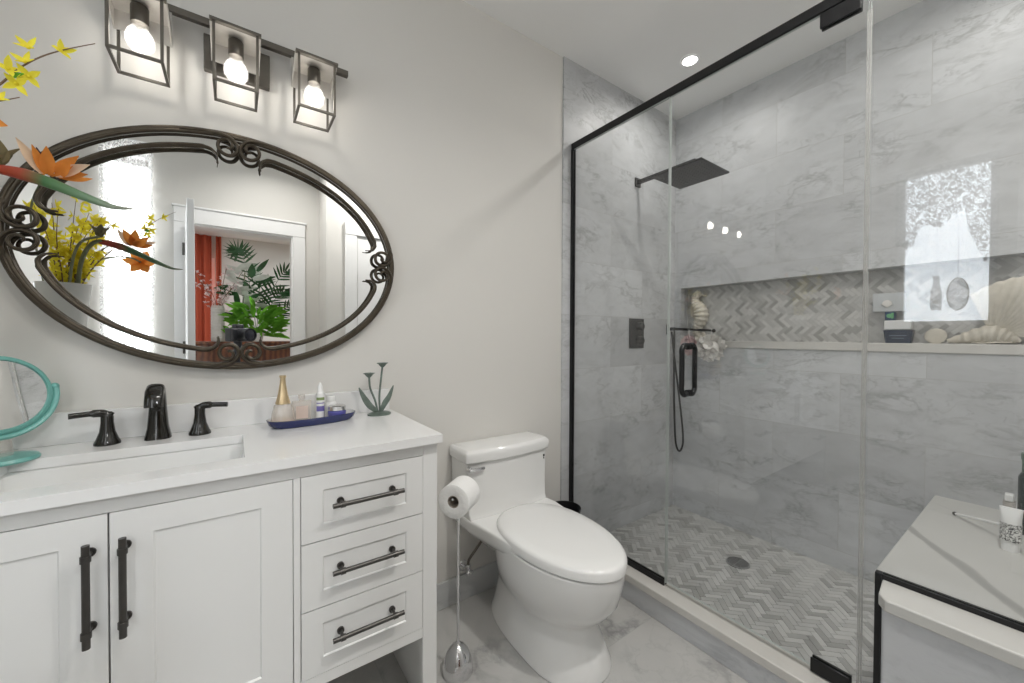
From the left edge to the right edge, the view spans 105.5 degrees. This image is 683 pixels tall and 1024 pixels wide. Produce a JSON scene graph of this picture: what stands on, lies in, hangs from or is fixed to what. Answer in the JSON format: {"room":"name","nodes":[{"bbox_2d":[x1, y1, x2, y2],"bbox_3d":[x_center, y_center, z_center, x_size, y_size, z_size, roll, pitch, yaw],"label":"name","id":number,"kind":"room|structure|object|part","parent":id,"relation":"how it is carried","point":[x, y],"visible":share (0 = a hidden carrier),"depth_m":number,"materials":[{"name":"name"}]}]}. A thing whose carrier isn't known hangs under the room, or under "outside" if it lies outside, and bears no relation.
{"room":"bathroom","nodes":[
{"label":"bathroom","id":0,"kind":"room"},
{"bbox_2d":[0,91,19,101],"bbox_3d":[-0.935,-0.184,0.637,0.249,0.442,0.058,0,1,11],"label":"branch","id":1,"kind":"object","parent":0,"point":[2,94],"visible":1,"depth_m":0.63,"materials":[{"name":"yellow plant"}]},
{"bbox_2d":[0,35,94,95],"bbox_3d":[-0.893,-0.245,0.655,0.313,0.563,0.077,0,1,0],"label":"branch","id":2,"kind":"object","parent":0,"point":[13,72],"visible":1,"depth_m":0.64,"materials":[{"name":"yellow plant"}]},
{"bbox_2d":[0,0,675,583],"bbox_3d":[-0.342,-0.177,1.759,3.583,2.740,0.109,0,1,-35],"label":"wall","id":3,"kind":"structure","parent":0,"point":[447,124],"depth_m":1.75,"materials":[{"name":"grey paint"}]},
{"bbox_2d":[0,388,388,450],"bbox_3d":[-1.089,0.236,1.165,1.442,0.086,0.020,0,1,-35],"label":"backsplash","id":4,"kind":"structure","parent":3,"relation":"attached to","point":[57,429],"depth_m":1.20,"materials":[{"name":"white stone"}]},
{"bbox_2d":[0,125,393,369],"bbox_3d":[-0.890,-0.291,1.272,1.022,0.766,0.056,0,1,-35],"label":"oval mirror","id":5,"kind":"object","parent":3,"relation":"attached to","point":[231,254],"visible":0.97,"depth_m":1.22,"materials":[{"name":"brown metal"}]},
{"bbox_2d":[104,0,347,131],"bbox_3d":[-0.854,-0.879,1.224,0.655,0.238,0.167,0,1,-35],"label":"vanity light","id":6,"kind":"object","parent":3,"relation":"attached to","point":[232,51],"visible":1,"depth_m":1.19,"materials":[{"name":"black metal"}]},
{"bbox_2d":[130,1,149,29],"bbox_3d":[-1.033,-0.905,1.080,0.040,0.052,0.040,0,1,-35],"label":"socket","id":7,"kind":"object","parent":6,"relation":"attached to","point":[139,10],"depth_m":1.07,"materials":[{"name":"black metal"}]},
{"bbox_3d":[-1.031,-0.929,1.077,0.126,0.105,0.118,0,1,-35],"label":"plate","id":8,"kind":"part","parent":6,"relation":"part of","materials":[{"name":"clear glass"}]},
{"bbox_3d":[-0.853,-0.929,1.204,0.126,0.105,0.118,0,1,-35],"label":"plate","id":9,"kind":"part","parent":6,"relation":"part of","materials":[{"name":"clear glass"}]},
{"bbox_2d":[228,37,243,61],"bbox_3d":[-0.855,-0.906,1.206,0.040,0.052,0.040,0,1,-35],"label":"socket","id":10,"kind":"object","parent":6,"relation":"attached to","point":[235,44],"depth_m":1.19,"materials":[{"name":"black metal"}]},
{"bbox_3d":[-0.676,-0.930,1.330,0.126,0.105,0.118,0,1,-35],"label":"plate","id":11,"kind":"part","parent":6,"relation":"part of","materials":[{"name":"clear glass"}]},
{"bbox_2d":[308,66,320,87],"bbox_3d":[-0.677,-0.907,1.333,0.040,0.052,0.040,0,1,-35],"label":"socket","id":12,"kind":"object","parent":6,"relation":"attached to","point":[314,72],"depth_m":1.32,"materials":[{"name":"black metal"}]},
{"bbox_2d":[437,561,498,610],"bbox_3d":[-0.208,1.135,1.813,1.154,0.117,0.012,0,1,-35],"label":"baseboard","id":13,"kind":"structure","parent":3,"relation":"attached to","point":[485,577],"depth_m":1.81,"materials":[{"name":"grey stone"}]},
{"bbox_2d":[459,541,481,575],"bbox_3d":[-0.173,0.963,1.796,0.129,0.204,0.077,0,1,-35],"label":"water supply valve","id":14,"kind":"object","parent":3,"relation":"attached to","point":[464,564],"visible":0.82,"depth_m":1.78,"materials":[{"name":"silver metal"}]},
{"bbox_2d":[629,318,644,347],"bbox_3d":[0.811,-0.051,2.487,0.145,0.190,0.046,0,1,-35],"label":"shower valve","id":15,"kind":"object","parent":3,"relation":"attached to","point":[636,326],"visible":1,"depth_m":2.48,"materials":[{"name":"black metal"}]},
{"bbox_3d":[0.828,-0.006,2.494,0.052,0.052,0.038,0,1,-35],"label":"knob","id":16,"kind":"part","parent":15,"relation":"part of","materials":[{"name":"metal"}]},
{"bbox_3d":[0.828,-0.097,2.493,0.052,0.052,0.038,0,1,-35],"label":"knob","id":17,"kind":"part","parent":15,"relation":"part of","materials":[{"name":"metal"}]},
{"bbox_2d":[635,157,728,188],"bbox_3d":[0.936,-0.985,2.275,0.294,0.107,0.509,0,1,-35],"label":"shower head","id":18,"kind":"object","parent":3,"relation":"attached to","point":[694,171],"visible":0.95,"depth_m":2.17},
{"bbox_3d":[0.803,-1.014,2.486,0.052,0.056,0.010,0,1,-35],"label":"wall plate","id":19,"kind":"part","parent":18,"relation":"part of","materials":[{"name":"black metal"}]},
{"bbox_3d":[0.916,-0.989,2.329,0.026,0.069,0.382,0,1,-35],"label":"arm","id":20,"kind":"part","parent":18,"relation":"part of"},
{"bbox_2d":[666,324,715,451],"bbox_3d":[1.176,0.317,2.576,0.036,0.866,0.332,0,1,-35],"label":"shower","id":21,"kind":"object","parent":3,"relation":"attached to","point":[673,329],"visible":0.98,"depth_m":2.66,"materials":[{"name":"black metal"}]},
{"bbox_2d":[680,331,696,355],"bbox_3d":[1.173,0.007,2.582,0.104,0.180,0.111,0,1,-35],"label":"bath pouf","id":22,"kind":"object","parent":21,"relation":"hanging from","point":[688,338],"visible":0.48,"depth_m":2.57,"materials":[{"name":"pink fabric"}]},
{"bbox_2d":[696,334,727,361],"bbox_3d":[1.261,0.026,2.462,0.184,0.215,0.184,0,1,-35],"label":"bath pouf","id":23,"kind":"object","parent":21,"relation":"hanging from","point":[709,350],"visible":1,"depth_m":2.43,"materials":[{"name":"white fabric"}]},
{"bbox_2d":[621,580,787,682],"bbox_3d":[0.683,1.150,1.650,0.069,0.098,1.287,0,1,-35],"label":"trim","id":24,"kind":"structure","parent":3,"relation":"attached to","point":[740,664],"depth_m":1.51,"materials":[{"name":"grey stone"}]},
{"bbox_2d":[571,0,844,149],"bbox_3d":[0.873,-1.064,1.403,0.020,0.034,1.856,0,1,-35],"label":"header","id":25,"kind":"object","parent":3,"relation":"attached to","point":[825,5],"visible":0.87,"depth_m":1.49,"materials":[{"name":"black metal"}]},
{"bbox_2d":[625,565,830,682],"bbox_3d":[0.678,1.083,1.647,0.095,0.034,1.290,0,1,-35],"label":"shower curb","id":26,"kind":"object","parent":3,"relation":"attached to","point":[786,666],"depth_m":1.44,"materials":[{"name":"beige stone"}]},
{"bbox_2d":[569,97,670,585],"bbox_3d":[0.503,0.003,1.931,0.022,2.116,0.594,0,1,-35],"label":"glass panel","id":27,"kind":"object","parent":26,"relation":"on","point":[634,564],"visible":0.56,"depth_m":2.15,"materials":[{"name":"clear glass"}]},
{"bbox_2d":[860,0,1023,682],"bbox_3d":[1.227,0.019,0.913,0.022,2.116,0.617,0,1,-35],"label":"glass panel","id":28,"kind":"object","parent":26,"relation":"on","point":[880,576],"visible":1,"depth_m":1.13,"materials":[{"name":"clear glass"}]},
{"bbox_3d":[1.228,0.017,0.912,0.010,2.110,0.604,0,1,-35],"label":"glass","id":29,"kind":"part","parent":28,"relation":"part of","materials":[{"name":"clear glass"}]},
{"bbox_2d":[327,505,874,682],"bbox_3d":[0.362,1.246,0.866,3.683,0.125,2.420,0,1,-35],"label":"floor","id":30,"kind":"structure","parent":0,"point":[806,606],"depth_m":1.68,"materials":[{"name":"tile"}]},
{"bbox_2d":[0,443,436,682],"bbox_3d":[-0.945,0.755,0.970,1.438,0.892,0.515,0,1,-35],"label":"bathroom vanity","id":31,"kind":"object","parent":30,"relation":"on","point":[324,571],"visible":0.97,"depth_m":0.91,"materials":[{"name":"white paint"}]},
{"bbox_3d":[-0.956,0.611,0.703,0.325,0.524,0.017,0,1,-35],"label":"door","id":32,"kind":"part","parent":31,"relation":"part of","materials":[{"name":"white paint"}]},
{"bbox_3d":[-0.827,0.492,0.759,0.018,0.200,0.042,0,1,-35],"label":"handle","id":33,"kind":"part","parent":31,"relation":"part of","materials":[{"name":"black metal"}]},
{"bbox_3d":[-0.785,0.492,0.788,0.018,0.200,0.042,0,1,-35],"label":"handle","id":34,"kind":"part","parent":31,"relation":"part of","materials":[{"name":"black metal"}]},
{"bbox_3d":[-0.689,0.610,0.893,0.325,0.524,0.017,0,1,-35],"label":"door","id":35,"kind":"part","parent":31,"relation":"part of","materials":[{"name":"white paint"}]},
{"bbox_2d":[0,388,442,515],"bbox_3d":[-0.947,0.320,0.973,1.450,0.246,0.498,0,1,-35],"label":"countertop","id":36,"kind":"structure","parent":31,"relation":"on","point":[69,470],"depth_m":1.06,"materials":[{"name":"white stone"}]},
{"bbox_2d":[0,356,59,466],"bbox_3d":[-1.218,0.158,0.916,0.178,0.248,0.150,0,1,-35],"label":"makeup mirror","id":37,"kind":"object","parent":36,"relation":"on","point":[28,398],"visible":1,"depth_m":0.95,"materials":[{"name":"teal plastic"}]},
{"bbox_2d":[0,443,243,512],"bbox_3d":[-0.919,0.376,0.934,0.465,0.134,0.282,0,1,-35],"label":"basin","id":38,"kind":"object","parent":36,"relation":"in","point":[29,476],"depth_m":1.01,"materials":[{"name":"white ceramic"}]},
{"bbox_2d":[68,384,227,446],"bbox_3d":[-1.013,0.200,1.104,0.338,0.162,0.120,0,1,-35],"label":"faucet","id":39,"kind":"object","parent":36,"relation":"on","point":[155,399],"visible":1,"depth_m":1.10,"materials":[{"name":"black metal"}]},
{"bbox_3d":[-1.125,0.232,1.053,0.097,0.097,0.054,0,1,-35],"label":"lever handle","id":40,"kind":"part","parent":39,"relation":"part of","materials":[{"name":"black metal"}]},
{"bbox_3d":[-1.010,0.200,1.106,0.060,0.162,0.120,0,1,-35],"label":"spout","id":41,"kind":"part","parent":39,"relation":"part of","materials":[{"name":"black metal"}]},
{"bbox_3d":[-0.929,0.231,1.192,0.097,0.097,0.054,0,1,-35],"label":"lever handle","id":42,"kind":"part","parent":39,"relation":"part of","materials":[{"name":"black metal"}]},
{"bbox_2d":[266,409,354,428],"bbox_3d":[-0.680,0.265,1.333,0.278,0.026,0.116,0,1,-44],"label":"tray","id":43,"kind":"object","parent":36,"relation":"on","point":[311,420],"visible":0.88,"depth_m":1.29,"materials":[{"name":"blue ceramic"}]},
{"bbox_2d":[270,375,294,421],"bbox_3d":[-0.749,0.191,1.272,0.070,0.163,0.070,0,1,-35],"label":"perfume bottle","id":44,"kind":"object","parent":43,"relation":"on","point":[282,397],"visible":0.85,"depth_m":1.26,"materials":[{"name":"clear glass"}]},
{"bbox_2d":[296,405,307,418],"bbox_3d":[-0.712,0.225,1.318,0.058,0.095,0.024,0,1,-35],"label":"perfume bottle","id":45,"kind":"object","parent":43,"relation":"on","point":[301,411],"visible":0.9,"depth_m":1.31,"materials":[{"name":"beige glass"}]},
{"bbox_2d":[316,383,324,417],"bbox_3d":[-0.671,0.208,1.362,0.028,0.128,0.028,0,1,-35],"label":"bottle","id":46,"kind":"object","parent":43,"relation":"on","point":[320,395],"visible":0.85,"depth_m":1.35,"materials":[{"name":"white plastic"}]},
{"bbox_2d":[316,406,323,410],"bbox_3d":[-0.665,0.233,1.354,0.025,0.018,0.007,0,1,-35],"label":"print","id":47,"kind":"object","parent":46,"relation":"attached to","point":[318,408],"depth_m":1.35},
{"bbox_2d":[325,395,335,416],"bbox_3d":[-0.655,0.233,1.406,0.038,0.078,0.038,0,1,-35],"label":"bottle","id":48,"kind":"object","parent":43,"relation":"on","point":[330,399],"visible":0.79,"depth_m":1.39,"materials":[{"name":"white plastic"}]},
{"bbox_2d":[328,403,345,415],"bbox_3d":[-0.619,0.247,1.377,0.060,0.050,0.060,0,1,-35],"label":"jar","id":49,"kind":"object","parent":43,"relation":"on","point":[339,408],"visible":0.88,"depth_m":1.35,"materials":[{"name":"blue glass"}]},
{"bbox_3d":[-0.619,0.232,1.377,0.058,0.020,0.058,0,1,-35],"label":"lid","id":50,"kind":"part","parent":49,"relation":"part of","materials":[{"name":"silver metal"}]},
{"bbox_2d":[359,362,393,415],"bbox_3d":[-0.515,0.179,1.476,0.131,0.196,0.072,0,1,-35],"label":"candle holder","id":51,"kind":"object","parent":36,"relation":"on","point":[369,405],"visible":1,"depth_m":1.47,"materials":[{"name":"metal"}]},
{"bbox_2d":[363,372,374,377],"bbox_3d":[-0.536,0.127,1.460,0.045,0.018,0.040,0,1,-35],"label":"cup","id":52,"kind":"object","parent":51,"relation":"on","point":[370,374],"depth_m":1.45,"materials":[{"name":"metal"}]},
{"bbox_3d":[-0.523,0.200,1.470,0.040,0.141,0.007,0,1,-35],"label":"flower stem","id":53,"kind":"part","parent":51,"relation":"part of","materials":[{"name":"metal"}]},
{"bbox_3d":[-0.500,0.181,1.486,0.019,0.178,0.007,0,1,-35],"label":"flower stem","id":54,"kind":"part","parent":51,"relation":"part of","materials":[{"name":"metal"}]},
{"bbox_2d":[377,362,387,366],"bbox_3d":[-0.495,0.090,1.489,0.045,0.018,0.040,0,1,-35],"label":"cup","id":55,"kind":"object","parent":51,"relation":"on","point":[381,364],"depth_m":1.48,"materials":[{"name":"metal"}]},
{"bbox_3d":[-0.408,0.432,1.090,0.325,0.172,0.017,0,1,-35],"label":"drawer","id":56,"kind":"part","parent":31,"relation":"part of","materials":[{"name":"white paint"}]},
{"bbox_3d":[-0.409,0.784,1.095,0.325,0.173,0.017,0,1,-35],"label":"drawer","id":57,"kind":"part","parent":31,"relation":"part of","materials":[{"name":"white paint"}]},
{"bbox_3d":[-0.408,0.608,1.092,0.325,0.172,0.017,0,1,-35],"label":"drawer","id":58,"kind":"part","parent":31,"relation":"part of","materials":[{"name":"white paint"}]},
{"bbox_3d":[-0.393,0.776,1.072,0.188,0.018,0.042,0,1,-35],"label":"handle","id":59,"kind":"part","parent":31,"relation":"part of","materials":[{"name":"black metal"}]},
{"bbox_3d":[-0.392,0.600,1.070,0.188,0.018,0.042,0,1,-35],"label":"handle","id":60,"kind":"part","parent":31,"relation":"part of","materials":[{"name":"black metal"}]},
{"bbox_3d":[-0.392,0.425,1.067,0.188,0.018,0.042,0,1,-35],"label":"handle","id":61,"kind":"part","parent":31,"relation":"part of","materials":[{"name":"black metal"}]},
{"bbox_2d":[442,497,472,682],"bbox_3d":[-0.188,0.872,1.419,0.134,0.653,0.118,0,1,-35],"label":"stand","id":62,"kind":"object","parent":30,"relation":"on","point":[458,663],"visible":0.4,"depth_m":1.39,"materials":[{"name":"silver metal"}]},
{"bbox_2d":[438,476,479,518],"bbox_3d":[-0.191,0.564,1.418,0.119,0.119,0.103,1,1,18],"label":"toilet roll","id":63,"kind":"object","parent":62,"relation":"hanging from","point":[465,489],"visible":0.98,"depth_m":1.38,"materials":[{"name":"paper"}]},
{"bbox_2d":[449,431,626,682],"bbox_3d":[0.122,0.830,1.580,0.462,0.734,0.758,0,1,-35],"label":"toilet","id":64,"kind":"object","parent":30,"relation":"on","point":[561,574],"visible":0.98,"depth_m":1.45,"materials":[{"name":"white ceramic"}]},
{"bbox_3d":[-0.153,0.538,1.647,0.076,0.020,0.030,0,1,-35],"label":"flush lever","id":65,"kind":"part","parent":64,"relation":"part of","materials":[{"name":"silver metal"}]},
{"bbox_3d":[-0.043,0.486,1.810,0.462,0.054,0.182,0,1,-35],"label":"tank lid","id":66,"kind":"part","parent":64,"relation":"part of","materials":[{"name":"white ceramic"}]},
{"bbox_3d":[0.183,0.758,1.515,0.378,0.044,0.585,0,1,-35],"label":"seat lid","id":67,"kind":"part","parent":64,"relation":"part of","materials":[{"name":"white ceramic"}]},
{"bbox_2d":[556,501,580,512],"bbox_3d":[0.271,1.020,1.994,0.162,0.345,0.162,0,1,-35],"label":"waste bin","id":68,"kind":"object","parent":30,"relation":"on","point":[570,505],"visible":0.18,"depth_m":2.05,"materials":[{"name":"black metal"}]},
{"bbox_2d":[726,556,749,568],"bbox_3d":[1.193,1.168,2.057,0.112,0.006,0.112,0,1,-35],"label":"shower drain","id":69,"kind":"object","parent":30,"relation":"on","point":[736,562],"visible":1,"depth_m":2.05,"materials":[{"name":"metal"}]},
{"bbox_2d":[873,495,1023,682],"bbox_3d":[1.590,0.949,1.169,1.128,0.522,0.588,0,1,-35],"label":"shower bench","id":70,"kind":"object","parent":30,"relation":"on","point":[925,639],"visible":1,"depth_m":1.05,"materials":[{"name":"white stone"}]},
{"bbox_2d":[952,512,999,525],"bbox_3d":[1.704,0.648,1.409,0.014,0.071,0.266,0,1,17],"label":"rod","id":71,"kind":"object","parent":70,"relation":"on","point":[953,513],"visible":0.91,"depth_m":1.43,"materials":[{"name":"white plastic"}]},
{"bbox_2d":[1004,492,1014,501],"bbox_3d":[1.823,0.621,1.427,0.050,0.128,0.030,0,1,-35],"label":"pump bottle","id":72,"kind":"object","parent":70,"relation":"on","point":[1010,497],"visible":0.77,"depth_m":1.42,"materials":[{"name":"white plastic"}]},
{"bbox_2d":[999,505,1023,553],"bbox_3d":[1.639,0.617,1.279,0.046,0.140,0.050,0,1,-35],"label":"tube","id":73,"kind":"object","parent":70,"relation":"on","point":[1011,527],"visible":1,"depth_m":1.27,"materials":[{"name":"white plastic"}]},
{"bbox_2d":[1017,452,1023,534],"bbox_3d":[1.846,0.542,1.376,0.072,0.289,0.072,0,1,-35],"label":"shampoo bottle","id":74,"kind":"object","parent":70,"relation":"on","point":[1020,498],"visible":0.75,"depth_m":1.39,"materials":[{"name":"plastic"}]},
{"bbox_2d":[463,0,922,119],"bbox_3d":[0.395,-1.581,0.842,3.733,0.100,2.420,0,1,-35],"label":"ceiling","id":75,"kind":"structure","parent":0,"point":[639,47],"depth_m":1.96,"materials":[{"name":"paint"}]},
{"bbox_2d":[680,54,699,66],"bbox_3d":[0.977,-1.542,2.138,0.100,0.008,0.100,0,1,-35],"label":"recessed light","id":76,"kind":"object","parent":75,"relation":"in","point":[689,60],"visible":1,"depth_m":2.14,"materials":[{"name":"white paint"}]},
{"bbox_2d":[666,0,869,682],"bbox_3d":[0.865,0.012,1.423,0.120,2.112,0.640,0,1,-35],"label":"door","id":77,"kind":"structure","parent":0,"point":[847,9],"depth_m":1.25,"materials":[{"name":"clear glass"}]},
{"bbox_3d":[0.730,0.117,1.612,0.120,0.226,0.028,0,1,-35],"label":"handle","id":78,"kind":"part","parent":77,"relation":"part of","materials":[{"name":"black metal"}]},
{"bbox_2d":[673,0,1023,581],"bbox_3d":[1.718,-0.172,2.083,0.150,2.740,1.970,0,1,-35],"label":"wall","id":79,"kind":"structure","parent":0,"point":[771,452],"depth_m":1.94,"materials":[{"name":"grey stone"}]},
{"bbox_2d":[680,341,1023,354],"bbox_3d":[1.716,0.026,2.033,0.103,0.042,1.745,0,1,-35],"label":"trim","id":80,"kind":"structure","parent":79,"relation":"attached to","point":[989,349],"depth_m":1.83,"materials":[{"name":"beige stone"}]},
{"bbox_2d":[690,290,708,340],"bbox_3d":[1.283,-0.179,2.654,0.108,0.347,0.107,0,1,12],"label":"seahorse figurine","id":81,"kind":"object","parent":80,"relation":"on","point":[698,311],"visible":0.88,"depth_m":2.64,"materials":[{"name":"beige ceramic"}]},
{"bbox_2d":[883,330,914,342],"bbox_3d":[1.841,-0.023,1.853,0.061,0.062,0.103,0,1,-35],"label":"bowl","id":82,"kind":"object","parent":80,"relation":"on","point":[891,336],"visible":0.86,"depth_m":1.83,"materials":[{"name":"blue plastic"}]},
{"bbox_2d":[884,320,912,329],"bbox_3d":[1.841,-0.078,1.854,0.054,0.045,0.092,0,1,-35],"label":"soap box","id":83,"kind":"object","parent":82,"relation":"on","point":[891,324],"visible":0.99,"depth_m":1.83,"materials":[{"name":"white plastic"}]},
{"bbox_2d":[885,312,896,320],"bbox_3d":[1.825,-0.122,1.875,0.048,0.041,0.033,0,1,-35],"label":"packet","id":84,"kind":"object","parent":83,"relation":"on","point":[888,315],"visible":0.95,"depth_m":1.86,"materials":[{"name":"green plastic"}]},
{"bbox_2d":[873,292,905,311],"bbox_3d":[1.819,-0.188,1.879,0.056,0.089,0.110,0,1,-35],"label":"box","id":85,"kind":"object","parent":84,"relation":"on","point":[883,302],"visible":1,"depth_m":1.86,"materials":[{"name":"white cardboard"}]},
{"bbox_2d":[924,328,946,343],"bbox_3d":[1.929,-0.025,1.772,0.020,0.070,0.072,0,1,-35],"label":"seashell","id":86,"kind":"object","parent":80,"relation":"on","point":[935,336],"visible":1,"depth_m":1.77,"materials":[{"name":"beige"}]},
{"bbox_2d":[947,325,1021,343],"bbox_3d":[1.988,-0.028,1.645,0.078,0.079,0.204,0,1,-35],"label":"conch shell","id":87,"kind":"object","parent":80,"relation":"on","point":[985,334],"visible":1,"depth_m":1.62,"materials":[{"name":"beige"}]},
{"bbox_2d":[970,276,1023,336],"bbox_3d":[2.047,-0.130,1.562,0.049,0.265,0.273,0,1,-29],"label":"scallop shell","id":88,"kind":"object","parent":80,"relation":"on","point":[1001,303],"visible":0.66,"depth_m":1.59,"materials":[{"name":"beige"}]},
{"bbox_2d":[687,256,1023,344],"bbox_3d":[1.756,-0.176,2.058,0.006,0.362,1.745,0,1,-35],"label":"niche","id":89,"kind":"object","parent":79,"relation":"attached to","point":[830,308],"visible":0.82,"depth_m":2.04,"materials":[{"name":"tile"}]},
{"bbox_3d":[-1.072,0.050,0.697,0.132,0.470,0.132,0,1,-35],"label":"flower vase","id":90,"kind":"object","parent":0,"visible":0},
{"bbox_2d":[0,120,7,126],"bbox_3d":[-0.908,-0.164,0.588,0.327,0.403,0.087,1,1,19],"label":"lily","id":91,"kind":"object","parent":90,"relation":"in","point":[2,124],"visible":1,"depth_m":0.57,"materials":[{"name":"orange plant"}]},
{"bbox_2d":[0,140,19,164],"bbox_3d":[-1.033,-0.177,0.744,0.054,0.426,0.124,1,1,39],"label":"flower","id":92,"kind":"object","parent":90,"relation":"in","point":[5,155],"visible":0.96,"depth_m":0.77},
{"bbox_2d":[0,137,134,209],"bbox_3d":[-0.940,-0.180,0.801,0.300,0.430,0.111,0,1,-21],"label":"flower","id":93,"kind":"object","parent":90,"relation":"in","point":[44,162],"visible":1,"depth_m":0.78,"materials":[{"name":"orange plant"}]}
]}

